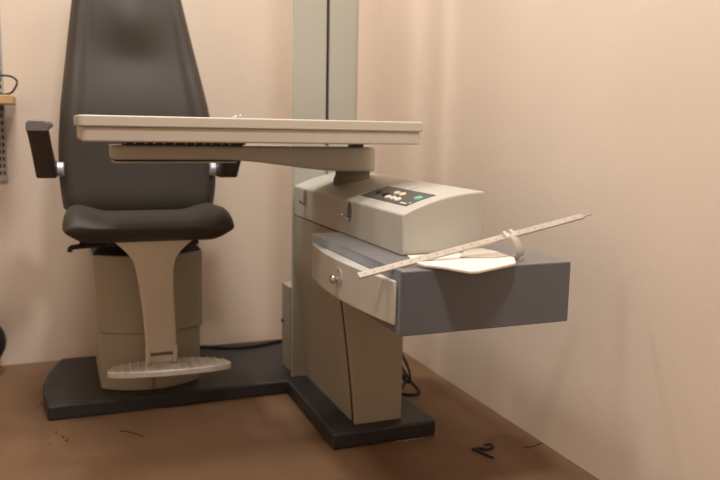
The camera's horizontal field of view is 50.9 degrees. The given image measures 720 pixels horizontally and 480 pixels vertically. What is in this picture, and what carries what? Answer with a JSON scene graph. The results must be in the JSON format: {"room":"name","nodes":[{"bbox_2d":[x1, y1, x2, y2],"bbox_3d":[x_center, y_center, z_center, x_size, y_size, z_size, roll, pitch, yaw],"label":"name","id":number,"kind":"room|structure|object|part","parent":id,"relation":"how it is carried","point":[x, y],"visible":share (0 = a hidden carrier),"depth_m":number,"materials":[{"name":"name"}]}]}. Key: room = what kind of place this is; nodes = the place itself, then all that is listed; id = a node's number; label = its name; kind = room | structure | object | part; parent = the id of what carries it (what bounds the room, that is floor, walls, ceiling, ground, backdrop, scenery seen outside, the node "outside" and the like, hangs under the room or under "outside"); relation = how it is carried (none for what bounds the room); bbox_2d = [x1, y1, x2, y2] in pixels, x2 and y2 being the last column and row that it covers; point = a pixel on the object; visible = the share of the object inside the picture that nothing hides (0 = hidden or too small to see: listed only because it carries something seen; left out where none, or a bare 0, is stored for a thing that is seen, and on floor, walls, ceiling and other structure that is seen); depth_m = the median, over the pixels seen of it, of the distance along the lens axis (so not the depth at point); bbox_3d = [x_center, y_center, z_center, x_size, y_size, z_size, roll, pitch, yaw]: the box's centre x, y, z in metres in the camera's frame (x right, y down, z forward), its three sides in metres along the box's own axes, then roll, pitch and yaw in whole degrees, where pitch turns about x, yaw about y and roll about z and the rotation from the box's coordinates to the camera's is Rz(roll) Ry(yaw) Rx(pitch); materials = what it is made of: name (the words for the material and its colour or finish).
{"room":"examination room","nodes":[
{"label":"examination room","id":0,"kind":"room"},
{"bbox_2d":[0,0,379,365],"bbox_3d":[-1.264,-0.874,2.327,3.050,2.600,0.100,-2,9,-22],"label":"wall","id":1,"kind":"structure","parent":0,"point":[243,49],"depth_m":2.61,"materials":[{"name":"paint"}]},
{"bbox_2d":[0,22,15,180],"bbox_3d":[-1.346,-0.444,2.170,0.648,0.568,0.250,-2,9,-22],"label":"wall shelf","id":2,"kind":"object","parent":1,"relation":"attached to","point":[4,99],"visible":0.99,"depth_m":2.39,"materials":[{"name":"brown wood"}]},
{"bbox_2d":[0,74,17,94],"bbox_3d":[-1.092,-0.457,2.222,0.164,0.062,0.023,-1,9,-14],"label":"cable loop","id":3,"kind":"object","parent":2,"relation":"on","point":[2,75],"visible":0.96,"depth_m":2.24,"materials":[{"name":"black plastic"}]},
{"bbox_2d":[0,352,598,479],"bbox_3d":[-0.472,0.774,0.518,3.050,0.100,4.480,-2,9,-22],"label":"floor","id":4,"kind":"structure","parent":0,"point":[267,437],"depth_m":1.92,"materials":[{"name":"plastic"}]},
{"bbox_2d":[0,326,6,357],"bbox_3d":[-1.306,0.293,2.323,0.400,0.291,0.170,-2,9,-22],"label":"bag","id":5,"kind":"object","parent":4,"relation":"on","point":[3,340],"visible":1,"depth_m":2.38,"materials":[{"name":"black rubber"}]},
{"bbox_2d":[43,339,434,449],"bbox_3d":[-0.409,0.451,2.218,0.962,0.042,0.876,-2,9,-22],"label":"base plate","id":6,"kind":"object","parent":4,"relation":"on","point":[72,388],"visible":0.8,"depth_m":2.17,"materials":[{"name":"grey plastic"}]},
{"bbox_2d":[25,0,245,390],"bbox_3d":[-0.621,-0.232,2.128,0.576,1.328,0.617,-2,9,-22],"label":"chair","id":7,"kind":"object","parent":6,"relation":"on","point":[141,226],"visible":0.88,"depth_m":2.15,"materials":[{"name":"black leather"}]},
{"bbox_3d":[-0.835,-0.236,2.003,0.055,0.148,0.262,-2,9,-17],"label":"armrest","id":8,"kind":"part","parent":7,"relation":"part of","materials":[{"name":"grey plastic"}]},
{"bbox_3d":[-0.664,-0.503,2.234,0.447,0.825,0.263,-2,9,-22],"label":"backrest","id":9,"kind":"part","parent":7,"relation":"part of","materials":[{"name":"grey leather"}]},
{"bbox_3d":[-0.593,-0.059,2.098,0.425,0.086,0.472,-2,9,-19],"label":"seat","id":10,"kind":"part","parent":7,"relation":"part of","materials":[{"name":"grey leather"}]},
{"bbox_3d":[-0.374,-0.251,2.164,0.056,0.148,0.262,-2,9,-22],"label":"armrest","id":11,"kind":"part","parent":7,"relation":"part of","materials":[{"name":"grey plastic"}]},
{"bbox_2d":[200,339,281,348],"bbox_3d":[-0.412,0.363,2.630,0.442,0.011,0.075,-2,9,-22],"label":"power cord","id":12,"kind":"object","parent":6,"relation":"on","point":[279,340],"visible":0.61,"depth_m":2.60,"materials":[{"name":"black rubber"}]},
{"bbox_2d":[281,282,291,369],"bbox_3d":[-0.173,0.269,2.419,0.145,0.267,0.081,-2,9,-22],"label":"junction box","id":13,"kind":"object","parent":6,"relation":"on","point":[286,286],"visible":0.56,"depth_m":2.38,"materials":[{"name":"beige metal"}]},
{"bbox_2d":[291,0,570,423],"bbox_3d":[0.061,-0.517,1.818,0.422,2.008,0.965,-2,9,-22],"label":"stand","id":14,"kind":"object","parent":6,"relation":"on","point":[348,331],"visible":0.98,"depth_m":1.82,"materials":[{"name":"grey metal"}]},
{"bbox_2d":[73,115,422,185],"bbox_3d":[-0.270,-0.201,1.810,0.766,0.176,0.378,-2,9,-22],"label":"table","id":15,"kind":"object","parent":14,"relation":"attached to","point":[143,139],"visible":0.98,"depth_m":1.71,"materials":[{"name":"beige plastic"}]},
{"bbox_3d":[-0.441,-0.241,1.873,0.283,0.014,0.098,-2,9,-22],"label":"slide rail","id":16,"kind":"part","parent":15,"relation":"part of","materials":[{"name":"black metal"}]},
{"bbox_3d":[-0.281,-0.210,1.946,0.686,0.064,0.118,-2,9,-22],"label":"swing arm","id":17,"kind":"part","parent":15,"relation":"part of","materials":[{"name":"beige paint"}]},
{"bbox_3d":[-0.265,-0.247,1.782,0.746,0.031,0.322,-2,9,-22],"label":"table frame","id":18,"kind":"part","parent":15,"relation":"part of","materials":[{"name":"beige plastic"}]},
{"bbox_3d":[-0.055,0.084,1.627,0.019,0.021,0.021,-2,9,-22],"label":"knob","id":19,"kind":"part","parent":14,"relation":"part of","materials":[{"name":"silver metal"}]},
{"bbox_3d":[-0.044,0.080,1.617,0.004,0.042,0.042,-2,9,-22],"label":"lock plate","id":20,"kind":"part","parent":14,"relation":"part of","materials":[{"name":"grey metal"}]},
{"bbox_3d":[-0.035,0.084,1.630,0.028,0.085,0.486,-2,9,-22],"label":"drawer","id":21,"kind":"part","parent":14,"relation":"part of","materials":[{"name":"beige paint"}]},
{"bbox_3d":[0.082,-0.100,1.714,0.069,0.026,0.251,-2,9,-22],"label":"control panel","id":22,"kind":"part","parent":14,"relation":"part of","materials":[{"name":"black plastic"}]},
{"bbox_2d":[408,253,461,258],"bbox_3d":[0.177,0.037,1.532,0.166,0.003,0.096,-2,9,-22],"label":"card","id":23,"kind":"object","parent":14,"relation":"on","point":[409,256],"visible":0.19,"depth_m":1.55,"materials":[{"name":"white paper"}]},
{"bbox_2d":[417,255,515,273],"bbox_3d":[0.223,0.042,1.468,0.134,0.006,0.219,9,12,43],"label":"card","id":24,"kind":"object","parent":14,"relation":"on","point":[455,263],"visible":0.85,"depth_m":1.43,"materials":[{"name":"white paper"}]},
{"bbox_2d":[460,248,507,257],"bbox_3d":[0.236,0.027,1.542,0.110,0.002,0.107,-2,9,-22],"label":"card","id":25,"kind":"object","parent":24,"relation":"on","point":[477,252],"visible":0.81,"depth_m":1.53,"materials":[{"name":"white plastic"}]},
{"bbox_2d":[357,213,591,278],"bbox_3d":[0.247,0.008,1.497,0.545,0.106,0.032,-3,9,-25],"label":"rod","id":26,"kind":"object","parent":14,"relation":"on","point":[512,235],"visible":1,"depth_m":1.50,"materials":[{"name":"paint"}]},
{"bbox_2d":[401,355,420,395],"bbox_3d":[0.096,0.397,2.322,0.193,0.135,0.055,8,11,40],"label":"cable tangle","id":27,"kind":"object","parent":4,"relation":"on","point":[409,381],"visible":0.52,"depth_m":2.30,"materials":[{"name":"black rubber"}]},
{"bbox_2d":[472,443,494,458],"bbox_3d":[0.325,0.526,1.902,0.058,0.010,0.069,-7,11,-42],"label":"wire","id":28,"kind":"object","parent":4,"relation":"on","point":[476,449],"visible":1,"depth_m":1.91,"materials":[{"name":"black rubber"}]},
{"bbox_2d":[377,0,719,479],"bbox_3d":[0.921,-0.618,0.867,0.100,2.600,4.280,-2,9,-22],"label":"wall","id":29,"kind":"structure","parent":0,"point":[551,110],"depth_m":1.75,"materials":[{"name":"paint"}]}
]}

